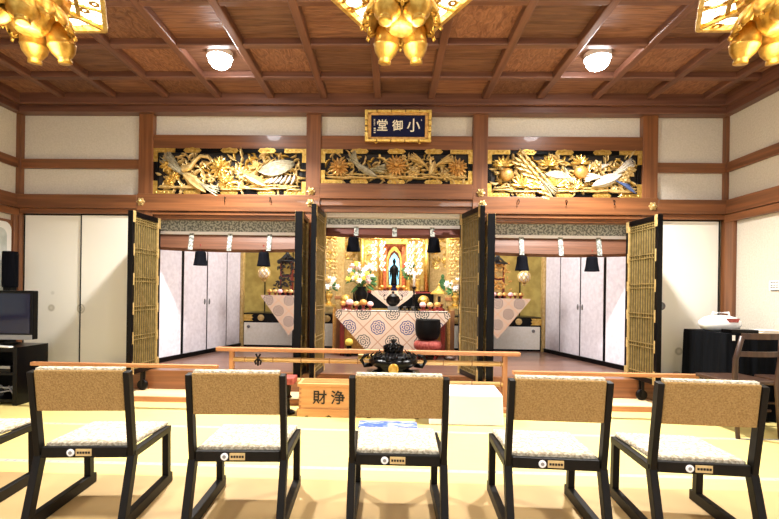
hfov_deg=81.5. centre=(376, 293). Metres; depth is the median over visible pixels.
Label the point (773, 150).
trim
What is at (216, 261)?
door
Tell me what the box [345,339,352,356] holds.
lamp
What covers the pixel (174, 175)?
flower
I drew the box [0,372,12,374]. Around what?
shelf
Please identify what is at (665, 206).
trim
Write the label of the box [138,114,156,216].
trim
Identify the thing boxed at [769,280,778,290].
notice
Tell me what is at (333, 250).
hanging ornament
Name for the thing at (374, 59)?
trim
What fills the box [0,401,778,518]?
floor
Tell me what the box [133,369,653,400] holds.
trim
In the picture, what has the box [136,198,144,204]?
nail cover
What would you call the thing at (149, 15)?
trim
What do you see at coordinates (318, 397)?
offering box
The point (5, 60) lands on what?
trim
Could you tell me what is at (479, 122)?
trim
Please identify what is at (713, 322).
rice cooker
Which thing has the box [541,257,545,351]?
trim
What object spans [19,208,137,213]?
trim
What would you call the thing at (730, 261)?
trim
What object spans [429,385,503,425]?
table
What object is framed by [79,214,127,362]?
door
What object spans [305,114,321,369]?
trim
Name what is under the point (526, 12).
trim
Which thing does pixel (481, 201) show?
nail cover
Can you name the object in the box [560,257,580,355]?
door
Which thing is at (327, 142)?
trim
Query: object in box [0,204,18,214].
trim
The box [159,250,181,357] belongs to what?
door
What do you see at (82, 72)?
trim
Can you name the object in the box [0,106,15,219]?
wall
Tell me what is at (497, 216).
trim
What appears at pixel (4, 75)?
trim
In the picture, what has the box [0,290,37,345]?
television
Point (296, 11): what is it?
trim
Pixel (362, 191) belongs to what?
trim
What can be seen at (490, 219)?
lattice door
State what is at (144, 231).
lattice door
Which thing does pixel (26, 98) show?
ceiling beam
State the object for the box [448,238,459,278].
hanging ornament
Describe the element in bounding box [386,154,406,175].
flower
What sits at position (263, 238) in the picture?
bamboo blind
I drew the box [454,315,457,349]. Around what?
base cabinet
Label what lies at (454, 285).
vase
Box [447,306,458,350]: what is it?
stand
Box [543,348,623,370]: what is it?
trim
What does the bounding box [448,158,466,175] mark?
flower
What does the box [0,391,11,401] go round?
shelf
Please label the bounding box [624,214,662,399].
lattice door
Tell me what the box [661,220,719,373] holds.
door
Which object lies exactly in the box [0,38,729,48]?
ceiling beam
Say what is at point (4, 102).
trim
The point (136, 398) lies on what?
trim
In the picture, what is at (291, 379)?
stand
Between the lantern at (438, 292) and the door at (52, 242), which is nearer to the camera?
the door at (52, 242)
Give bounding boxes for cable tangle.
[0,385,12,395]
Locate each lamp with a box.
[258,267,270,281]
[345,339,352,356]
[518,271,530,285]
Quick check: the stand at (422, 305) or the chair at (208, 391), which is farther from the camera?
the stand at (422, 305)
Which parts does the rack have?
panel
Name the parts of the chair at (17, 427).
seat, rail, leg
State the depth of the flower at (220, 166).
4.94 m
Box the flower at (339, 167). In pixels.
[330,157,348,176]
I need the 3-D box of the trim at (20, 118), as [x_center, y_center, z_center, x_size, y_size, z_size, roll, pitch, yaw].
[-4.000,-0.502,5.050,0.055,3.060,0.060,1,0,2]
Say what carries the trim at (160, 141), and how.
attached to the wall at (680, 140)
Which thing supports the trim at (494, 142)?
attached to the wall at (680, 140)
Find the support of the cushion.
on the stand
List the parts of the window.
glass, pane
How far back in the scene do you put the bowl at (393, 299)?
6.29 m
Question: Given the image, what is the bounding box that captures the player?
[0,361,12,371]
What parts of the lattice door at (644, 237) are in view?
backing panel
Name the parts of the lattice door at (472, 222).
backing panel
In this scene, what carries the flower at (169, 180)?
on the transom at (262, 171)
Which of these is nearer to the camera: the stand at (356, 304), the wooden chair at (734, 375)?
the wooden chair at (734, 375)
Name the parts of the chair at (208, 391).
leg, post, leg, backrest, name plate, rail, seat, leg, post, rail, leg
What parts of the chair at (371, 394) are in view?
leg, post, rail, leg, name plate, seat, rail, backrest, leg, rail, leg, post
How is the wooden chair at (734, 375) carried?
on the floor at (250, 491)
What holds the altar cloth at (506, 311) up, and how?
hanging from the altar table
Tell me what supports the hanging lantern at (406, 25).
hanging from the ceiling
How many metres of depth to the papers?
4.04 m
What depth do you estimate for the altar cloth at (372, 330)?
6.08 m
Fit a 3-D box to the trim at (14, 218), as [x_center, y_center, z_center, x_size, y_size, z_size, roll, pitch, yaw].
[-4.018,0.063,4.993,0.040,1.930,0.055,1,0,2]
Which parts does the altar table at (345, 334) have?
leg, panel, leg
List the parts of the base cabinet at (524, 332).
door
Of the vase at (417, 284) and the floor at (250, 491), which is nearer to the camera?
the floor at (250, 491)
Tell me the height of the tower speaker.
1.477 m
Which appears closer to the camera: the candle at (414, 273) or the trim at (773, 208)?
the trim at (773, 208)
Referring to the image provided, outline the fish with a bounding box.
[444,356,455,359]
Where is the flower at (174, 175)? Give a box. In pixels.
[170,171,179,180]
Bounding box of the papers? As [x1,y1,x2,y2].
[753,329,778,333]
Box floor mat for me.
[358,421,417,427]
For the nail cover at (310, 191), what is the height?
0.084 m
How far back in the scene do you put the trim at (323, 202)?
4.90 m
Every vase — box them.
[325,276,339,303]
[345,261,377,309]
[401,262,414,290]
[413,264,422,291]
[444,278,458,305]
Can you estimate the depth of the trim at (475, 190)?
4.86 m
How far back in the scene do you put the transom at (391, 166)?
4.90 m
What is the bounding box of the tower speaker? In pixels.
[1,251,18,341]
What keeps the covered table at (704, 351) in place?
on the floor at (250, 491)
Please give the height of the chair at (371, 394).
0.738 m
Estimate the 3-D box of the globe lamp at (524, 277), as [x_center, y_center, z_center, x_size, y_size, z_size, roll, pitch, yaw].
[2.044,-0.950,6.247,0.168,1.670,0.168,1,0,24]
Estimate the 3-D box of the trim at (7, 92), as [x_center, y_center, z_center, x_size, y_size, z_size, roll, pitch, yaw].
[-4.025,-2.143,1.705,0.140,0.140,6.390,1,0,2]
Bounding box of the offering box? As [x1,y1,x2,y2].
[297,378,360,417]
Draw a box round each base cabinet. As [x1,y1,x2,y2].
[243,311,291,346]
[325,313,332,347]
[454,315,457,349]
[494,316,541,351]
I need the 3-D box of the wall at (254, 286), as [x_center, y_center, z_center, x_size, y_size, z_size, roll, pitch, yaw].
[0.263,-0.482,7.596,5.300,2.656,0.100,1,0,2]
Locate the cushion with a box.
[414,340,441,349]
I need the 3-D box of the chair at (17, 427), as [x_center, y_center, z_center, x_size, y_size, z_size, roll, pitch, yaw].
[-2.134,0.692,2.314,0.456,0.738,0.566,1,0,-5]
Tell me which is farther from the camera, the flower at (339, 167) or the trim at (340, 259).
the trim at (340, 259)
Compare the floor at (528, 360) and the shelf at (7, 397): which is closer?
the shelf at (7, 397)
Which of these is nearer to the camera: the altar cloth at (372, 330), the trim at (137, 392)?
the trim at (137, 392)
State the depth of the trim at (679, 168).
4.84 m
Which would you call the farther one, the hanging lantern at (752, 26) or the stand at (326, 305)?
the stand at (326, 305)
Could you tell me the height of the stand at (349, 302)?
0.148 m
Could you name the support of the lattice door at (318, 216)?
in the wall at (680, 140)
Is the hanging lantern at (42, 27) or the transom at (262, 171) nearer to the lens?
the hanging lantern at (42, 27)
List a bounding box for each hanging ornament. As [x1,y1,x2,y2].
[326,236,337,277]
[371,238,385,270]
[407,239,422,275]
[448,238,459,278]
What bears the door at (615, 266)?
in the wall
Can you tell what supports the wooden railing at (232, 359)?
on the floor at (250, 491)
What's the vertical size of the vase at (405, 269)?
0.452 m
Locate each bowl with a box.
[369,351,417,372]
[386,291,399,305]
[415,319,440,339]
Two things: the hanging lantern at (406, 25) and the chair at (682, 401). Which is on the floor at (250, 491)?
the chair at (682, 401)
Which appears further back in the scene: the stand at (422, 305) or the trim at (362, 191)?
the stand at (422, 305)
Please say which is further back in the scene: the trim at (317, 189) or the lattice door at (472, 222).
the trim at (317, 189)
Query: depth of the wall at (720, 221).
4.92 m
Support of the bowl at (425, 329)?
on the cushion
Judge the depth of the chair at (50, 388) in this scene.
2.09 m
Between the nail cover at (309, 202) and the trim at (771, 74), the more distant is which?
the nail cover at (309, 202)
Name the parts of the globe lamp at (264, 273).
globe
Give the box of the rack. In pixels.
[0,343,47,405]
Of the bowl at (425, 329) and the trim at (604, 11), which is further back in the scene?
the bowl at (425, 329)
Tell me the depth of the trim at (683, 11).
3.69 m
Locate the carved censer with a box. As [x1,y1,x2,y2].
[359,339,427,372]
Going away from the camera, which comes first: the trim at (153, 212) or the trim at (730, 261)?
the trim at (730, 261)
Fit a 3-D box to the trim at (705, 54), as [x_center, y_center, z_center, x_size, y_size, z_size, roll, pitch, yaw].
[2.764,-2.077,1.522,0.072,0.095,6.390,1,0,2]
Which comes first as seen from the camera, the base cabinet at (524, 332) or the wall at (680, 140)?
the wall at (680, 140)
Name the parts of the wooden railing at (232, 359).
post, rail, post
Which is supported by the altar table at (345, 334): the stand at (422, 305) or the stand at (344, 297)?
the stand at (344, 297)
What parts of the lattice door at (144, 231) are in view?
backing panel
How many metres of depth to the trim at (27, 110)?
4.87 m
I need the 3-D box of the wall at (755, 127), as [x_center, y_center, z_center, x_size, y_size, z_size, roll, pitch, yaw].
[3.704,-0.510,1.641,0.100,3.300,6.680,1,0,2]
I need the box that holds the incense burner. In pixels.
[383,291,402,310]
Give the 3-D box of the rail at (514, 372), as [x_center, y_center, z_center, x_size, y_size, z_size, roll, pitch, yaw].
[2.088,0.910,4.057,1.740,0.413,0.135,1,0,2]
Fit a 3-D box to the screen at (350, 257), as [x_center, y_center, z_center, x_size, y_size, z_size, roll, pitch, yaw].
[-0.598,-0.267,7.533,0.697,2.200,0.062,1,0,2]
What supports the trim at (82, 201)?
attached to the wall at (680, 140)
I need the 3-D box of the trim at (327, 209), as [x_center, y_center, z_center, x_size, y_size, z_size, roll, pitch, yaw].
[0.205,-0.919,4.987,1.648,0.065,0.120,1,0,2]
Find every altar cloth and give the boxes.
[261,295,293,335]
[335,310,449,349]
[371,290,415,306]
[494,298,529,338]
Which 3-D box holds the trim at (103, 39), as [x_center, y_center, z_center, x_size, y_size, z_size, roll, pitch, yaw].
[-2.354,-2.151,1.660,0.072,0.095,6.390,1,0,2]
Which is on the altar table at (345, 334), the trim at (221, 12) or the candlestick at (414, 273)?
the candlestick at (414, 273)
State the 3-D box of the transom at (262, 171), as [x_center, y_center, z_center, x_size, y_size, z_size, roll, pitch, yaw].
[-1.617,-1.341,4.947,1.702,0.594,0.159,1,0,2]
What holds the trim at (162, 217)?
attached to the wall at (680, 140)
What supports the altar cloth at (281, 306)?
hanging from the altar table
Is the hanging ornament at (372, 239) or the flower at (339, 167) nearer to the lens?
the flower at (339, 167)
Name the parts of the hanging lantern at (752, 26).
rib frame, lit glass, lotus bulb, lotus bulb, lotus bulb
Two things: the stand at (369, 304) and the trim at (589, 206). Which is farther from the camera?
the stand at (369, 304)
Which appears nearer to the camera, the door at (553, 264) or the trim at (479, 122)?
the trim at (479, 122)
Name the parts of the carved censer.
handle, lid, handle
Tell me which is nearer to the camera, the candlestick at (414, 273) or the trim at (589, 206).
the trim at (589, 206)
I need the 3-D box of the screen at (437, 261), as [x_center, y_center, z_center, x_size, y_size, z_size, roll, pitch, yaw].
[1.145,-0.241,7.486,0.694,2.200,0.062,1,0,2]
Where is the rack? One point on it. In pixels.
(22, 354)
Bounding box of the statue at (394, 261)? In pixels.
[388,253,399,290]
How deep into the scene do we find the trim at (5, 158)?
4.89 m
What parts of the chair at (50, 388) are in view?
leg, post, backrest, name plate, rail, leg, seat, leg, post, rail, leg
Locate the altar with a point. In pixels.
(377, 304)
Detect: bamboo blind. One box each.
[160,220,294,266]
[326,218,459,252]
[495,224,625,271]
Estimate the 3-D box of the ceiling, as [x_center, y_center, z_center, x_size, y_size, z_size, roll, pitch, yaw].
[-0.206,-2.185,1.742,7.970,0.105,6.670,1,0,2]
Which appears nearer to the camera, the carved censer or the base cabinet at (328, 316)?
the carved censer
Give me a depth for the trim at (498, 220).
4.88 m
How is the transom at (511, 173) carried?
on the trim at (589, 206)
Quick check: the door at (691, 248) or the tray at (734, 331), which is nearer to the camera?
the tray at (734, 331)
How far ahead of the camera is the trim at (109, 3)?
3.22 m
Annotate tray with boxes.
[398,306,418,310]
[721,329,758,333]
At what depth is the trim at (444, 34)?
3.96 m
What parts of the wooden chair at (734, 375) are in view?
seat, leg, leg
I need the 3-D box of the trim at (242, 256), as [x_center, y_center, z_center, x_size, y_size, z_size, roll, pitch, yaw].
[-2.089,-0.516,7.006,0.070,2.656,0.060,1,0,14]
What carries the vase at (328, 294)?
on the stand at (326, 305)
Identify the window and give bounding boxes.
[0,218,11,289]
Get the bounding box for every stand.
[287,375,296,414]
[325,304,336,348]
[339,301,345,309]
[340,295,350,309]
[346,299,353,309]
[353,301,359,309]
[359,299,366,309]
[367,301,372,309]
[418,296,428,310]
[419,302,425,310]
[427,302,432,310]
[434,302,440,310]
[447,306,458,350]
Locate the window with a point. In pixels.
(5, 224)
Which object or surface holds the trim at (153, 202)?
attached to the wall at (680, 140)
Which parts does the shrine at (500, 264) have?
door, door, post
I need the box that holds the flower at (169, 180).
[163,175,175,185]
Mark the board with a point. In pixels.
(381, 125)
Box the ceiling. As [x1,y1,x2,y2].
[0,5,771,93]
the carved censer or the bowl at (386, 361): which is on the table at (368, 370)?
the carved censer
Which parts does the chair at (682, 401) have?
leg, rail, leg, post, seat, leg, rail, name plate, backrest, leg, post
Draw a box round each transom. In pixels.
[153,147,305,195]
[321,148,472,183]
[487,149,641,199]
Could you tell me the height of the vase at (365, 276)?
0.688 m
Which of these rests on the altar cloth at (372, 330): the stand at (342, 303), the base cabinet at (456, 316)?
the stand at (342, 303)
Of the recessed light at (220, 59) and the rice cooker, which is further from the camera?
the rice cooker
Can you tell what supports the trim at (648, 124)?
attached to the wall at (680, 140)
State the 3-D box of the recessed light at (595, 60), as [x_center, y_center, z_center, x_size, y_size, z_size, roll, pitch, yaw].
[1.927,-2.044,3.950,0.221,0.165,0.221,1,0,2]
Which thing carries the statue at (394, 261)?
on the shrine at (401, 250)
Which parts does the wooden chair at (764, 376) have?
seat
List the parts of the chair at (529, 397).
leg, rail, leg, post, seat, rail, name plate, backrest, leg, leg, post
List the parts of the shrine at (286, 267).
door, door, post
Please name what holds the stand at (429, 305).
on the altar cloth at (372, 330)
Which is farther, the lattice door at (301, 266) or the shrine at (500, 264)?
the shrine at (500, 264)
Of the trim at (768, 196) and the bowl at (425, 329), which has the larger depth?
the bowl at (425, 329)
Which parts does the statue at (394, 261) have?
lotus seat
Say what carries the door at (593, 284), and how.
in the wall
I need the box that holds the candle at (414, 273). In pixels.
[413,272,415,286]
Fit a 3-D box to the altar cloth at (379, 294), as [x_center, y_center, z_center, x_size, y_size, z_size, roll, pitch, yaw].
[0.239,0.098,6.680,0.660,0.295,0.012,1,0,2]
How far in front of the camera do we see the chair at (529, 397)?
2.02 m
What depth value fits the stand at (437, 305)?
6.16 m
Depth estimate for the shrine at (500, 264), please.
6.45 m
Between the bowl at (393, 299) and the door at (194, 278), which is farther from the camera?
the bowl at (393, 299)
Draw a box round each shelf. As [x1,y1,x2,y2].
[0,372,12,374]
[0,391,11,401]
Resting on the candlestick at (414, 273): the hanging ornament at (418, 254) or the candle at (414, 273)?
the candle at (414, 273)
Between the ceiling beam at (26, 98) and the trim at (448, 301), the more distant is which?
the trim at (448, 301)
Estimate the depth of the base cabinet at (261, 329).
6.99 m
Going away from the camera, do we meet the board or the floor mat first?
the floor mat
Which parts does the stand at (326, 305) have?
leg, leg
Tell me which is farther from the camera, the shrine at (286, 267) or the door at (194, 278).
the shrine at (286, 267)
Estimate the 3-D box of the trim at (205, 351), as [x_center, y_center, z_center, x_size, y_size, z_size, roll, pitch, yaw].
[-2.348,0.780,6.098,0.040,0.056,1.878,1,0,14]
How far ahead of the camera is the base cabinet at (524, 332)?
6.89 m
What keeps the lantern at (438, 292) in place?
on the altar table at (345, 334)
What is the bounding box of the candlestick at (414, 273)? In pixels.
[410,272,416,309]
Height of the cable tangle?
0.125 m
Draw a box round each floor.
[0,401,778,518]
[153,346,632,378]
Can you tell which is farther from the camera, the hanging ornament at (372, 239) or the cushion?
the hanging ornament at (372, 239)
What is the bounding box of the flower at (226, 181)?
[218,173,235,190]
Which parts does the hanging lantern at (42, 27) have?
lotus bulb, lotus bulb, lotus bulb, lotus bulb, lit glass, rib frame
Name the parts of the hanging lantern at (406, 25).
lotus bulb, lotus bulb, rib frame, lit glass, lotus bulb, lotus bulb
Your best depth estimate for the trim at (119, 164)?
5.02 m
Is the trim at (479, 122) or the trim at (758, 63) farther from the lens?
the trim at (479, 122)
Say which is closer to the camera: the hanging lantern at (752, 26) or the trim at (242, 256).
the hanging lantern at (752, 26)
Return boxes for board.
[365,109,431,143]
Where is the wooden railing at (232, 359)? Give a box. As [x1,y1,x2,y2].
[216,347,520,412]
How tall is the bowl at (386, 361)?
0.193 m
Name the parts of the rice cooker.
handle, control panel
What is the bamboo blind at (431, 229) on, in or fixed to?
attached to the wall at (680, 140)
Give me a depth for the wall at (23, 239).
5.13 m
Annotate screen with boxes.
[325,237,359,312]
[429,238,459,314]
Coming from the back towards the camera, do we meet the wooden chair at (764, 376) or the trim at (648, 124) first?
the trim at (648, 124)
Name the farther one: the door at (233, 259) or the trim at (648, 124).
the door at (233, 259)
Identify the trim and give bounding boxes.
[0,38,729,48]
[0,52,64,97]
[0,71,761,80]
[0,82,19,102]
[0,95,18,110]
[0,151,17,166]
[0,189,16,207]
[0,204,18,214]
[11,215,17,251]
[12,105,732,117]
[15,114,24,342]
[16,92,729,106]
[17,194,136,208]
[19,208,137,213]
[22,159,138,169]
[49,52,116,97]
[88,33,168,97]
[105,0,693,6]
[129,0,220,97]
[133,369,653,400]
[134,388,651,406]
[134,396,651,411]
[137,194,319,212]
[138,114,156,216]
[152,211,304,215]
[154,135,305,148]
[154,215,294,221]
[159,343,240,362]
[207,0,273,97]
[239,253,244,346]
[287,0,326,97]
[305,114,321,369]
[305,187,319,194]
[320,183,472,199]
[320,199,471,207]
[320,206,471,213]
[321,136,472,149]
[335,237,344,348]
[370,37,380,97]
[428,16,453,98]
[445,238,454,350]
[471,115,487,216]
[472,196,657,215]
[473,188,487,196]
[482,0,538,98]
[488,136,641,150]
[496,215,641,219]
[496,218,634,224]
[537,0,620,98]
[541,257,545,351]
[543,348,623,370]
[592,0,698,98]
[640,116,658,218]
[647,33,729,98]
[658,163,724,173]
[658,199,725,214]
[663,214,724,220]
[703,57,764,98]
[720,116,729,314]
[724,203,778,221]
[724,221,736,316]
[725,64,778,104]
[726,185,778,214]
[727,142,778,171]
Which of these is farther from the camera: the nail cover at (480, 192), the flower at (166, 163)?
the flower at (166, 163)
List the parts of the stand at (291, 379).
stem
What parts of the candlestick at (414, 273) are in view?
stem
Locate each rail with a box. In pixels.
[30,361,218,368]
[512,370,698,378]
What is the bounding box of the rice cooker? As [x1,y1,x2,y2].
[698,312,741,330]
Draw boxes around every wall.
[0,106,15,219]
[23,239,23,270]
[24,116,722,219]
[245,238,540,316]
[719,221,720,314]
[720,91,778,329]
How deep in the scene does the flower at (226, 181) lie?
4.94 m
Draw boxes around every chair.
[0,418,33,502]
[21,366,172,518]
[181,369,300,518]
[346,372,449,518]
[487,375,613,518]
[609,378,769,518]
[695,333,778,438]
[754,374,774,403]
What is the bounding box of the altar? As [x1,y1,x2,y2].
[353,291,433,310]
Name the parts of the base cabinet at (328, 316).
door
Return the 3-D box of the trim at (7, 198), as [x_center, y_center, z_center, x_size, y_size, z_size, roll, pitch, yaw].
[-4.084,-1.033,1.766,0.050,0.150,6.510,1,0,2]
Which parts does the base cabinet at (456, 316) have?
door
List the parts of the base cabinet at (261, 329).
door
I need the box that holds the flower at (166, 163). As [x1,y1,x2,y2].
[160,157,171,172]
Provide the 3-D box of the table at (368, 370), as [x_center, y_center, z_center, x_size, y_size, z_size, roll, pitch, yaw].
[0.142,0.893,4.067,0.480,0.391,0.280,1,0,2]
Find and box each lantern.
[0,0,107,65]
[331,0,471,65]
[431,283,446,310]
[695,0,778,65]
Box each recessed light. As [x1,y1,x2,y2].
[207,49,232,69]
[584,49,611,71]
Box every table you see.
[339,310,447,356]
[366,369,419,418]
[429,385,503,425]
[682,329,777,421]
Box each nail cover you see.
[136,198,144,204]
[306,199,313,206]
[307,187,314,194]
[476,189,484,196]
[478,200,486,205]
[648,202,656,209]
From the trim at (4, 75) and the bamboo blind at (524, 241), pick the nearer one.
the trim at (4, 75)
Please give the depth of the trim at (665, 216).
4.82 m
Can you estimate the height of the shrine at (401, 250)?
2.540 m
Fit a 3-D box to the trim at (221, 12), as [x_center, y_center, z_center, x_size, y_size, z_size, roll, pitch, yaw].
[-1.217,-2.134,1.629,0.072,0.095,6.390,1,0,2]
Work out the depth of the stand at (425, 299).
6.39 m
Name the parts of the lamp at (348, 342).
lamp shade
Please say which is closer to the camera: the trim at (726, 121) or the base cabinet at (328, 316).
the trim at (726, 121)
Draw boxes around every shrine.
[273,252,294,294]
[360,238,428,291]
[494,255,511,298]
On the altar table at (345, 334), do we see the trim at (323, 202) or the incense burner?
the incense burner
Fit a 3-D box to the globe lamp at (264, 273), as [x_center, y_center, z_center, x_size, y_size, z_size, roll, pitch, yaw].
[-1.575,-1.004,6.345,0.168,1.665,0.168,1,0,24]
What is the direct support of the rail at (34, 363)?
on the floor at (250, 491)
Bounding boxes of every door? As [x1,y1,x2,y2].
[22,214,80,361]
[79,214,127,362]
[126,210,160,389]
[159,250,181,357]
[181,251,206,353]
[206,252,226,348]
[226,252,240,344]
[293,211,308,377]
[309,204,326,377]
[457,205,484,380]
[483,213,495,381]
[545,257,560,350]
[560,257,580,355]
[580,257,605,360]
[605,257,625,364]
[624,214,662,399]
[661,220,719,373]
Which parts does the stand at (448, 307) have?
leg, leg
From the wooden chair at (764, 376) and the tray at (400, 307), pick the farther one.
the tray at (400, 307)
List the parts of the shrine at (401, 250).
panel, arched frame, panel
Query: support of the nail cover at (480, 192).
attached to the wall at (680, 140)
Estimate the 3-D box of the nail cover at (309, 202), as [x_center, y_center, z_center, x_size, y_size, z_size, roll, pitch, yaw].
[-0.726,-0.987,4.881,0.096,0.084,0.041,1,0,2]
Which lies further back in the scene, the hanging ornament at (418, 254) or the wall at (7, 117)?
the hanging ornament at (418, 254)
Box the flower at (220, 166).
[210,157,229,177]
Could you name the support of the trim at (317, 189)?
attached to the wall at (680, 140)
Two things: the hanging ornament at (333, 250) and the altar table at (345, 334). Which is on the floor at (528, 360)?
the altar table at (345, 334)

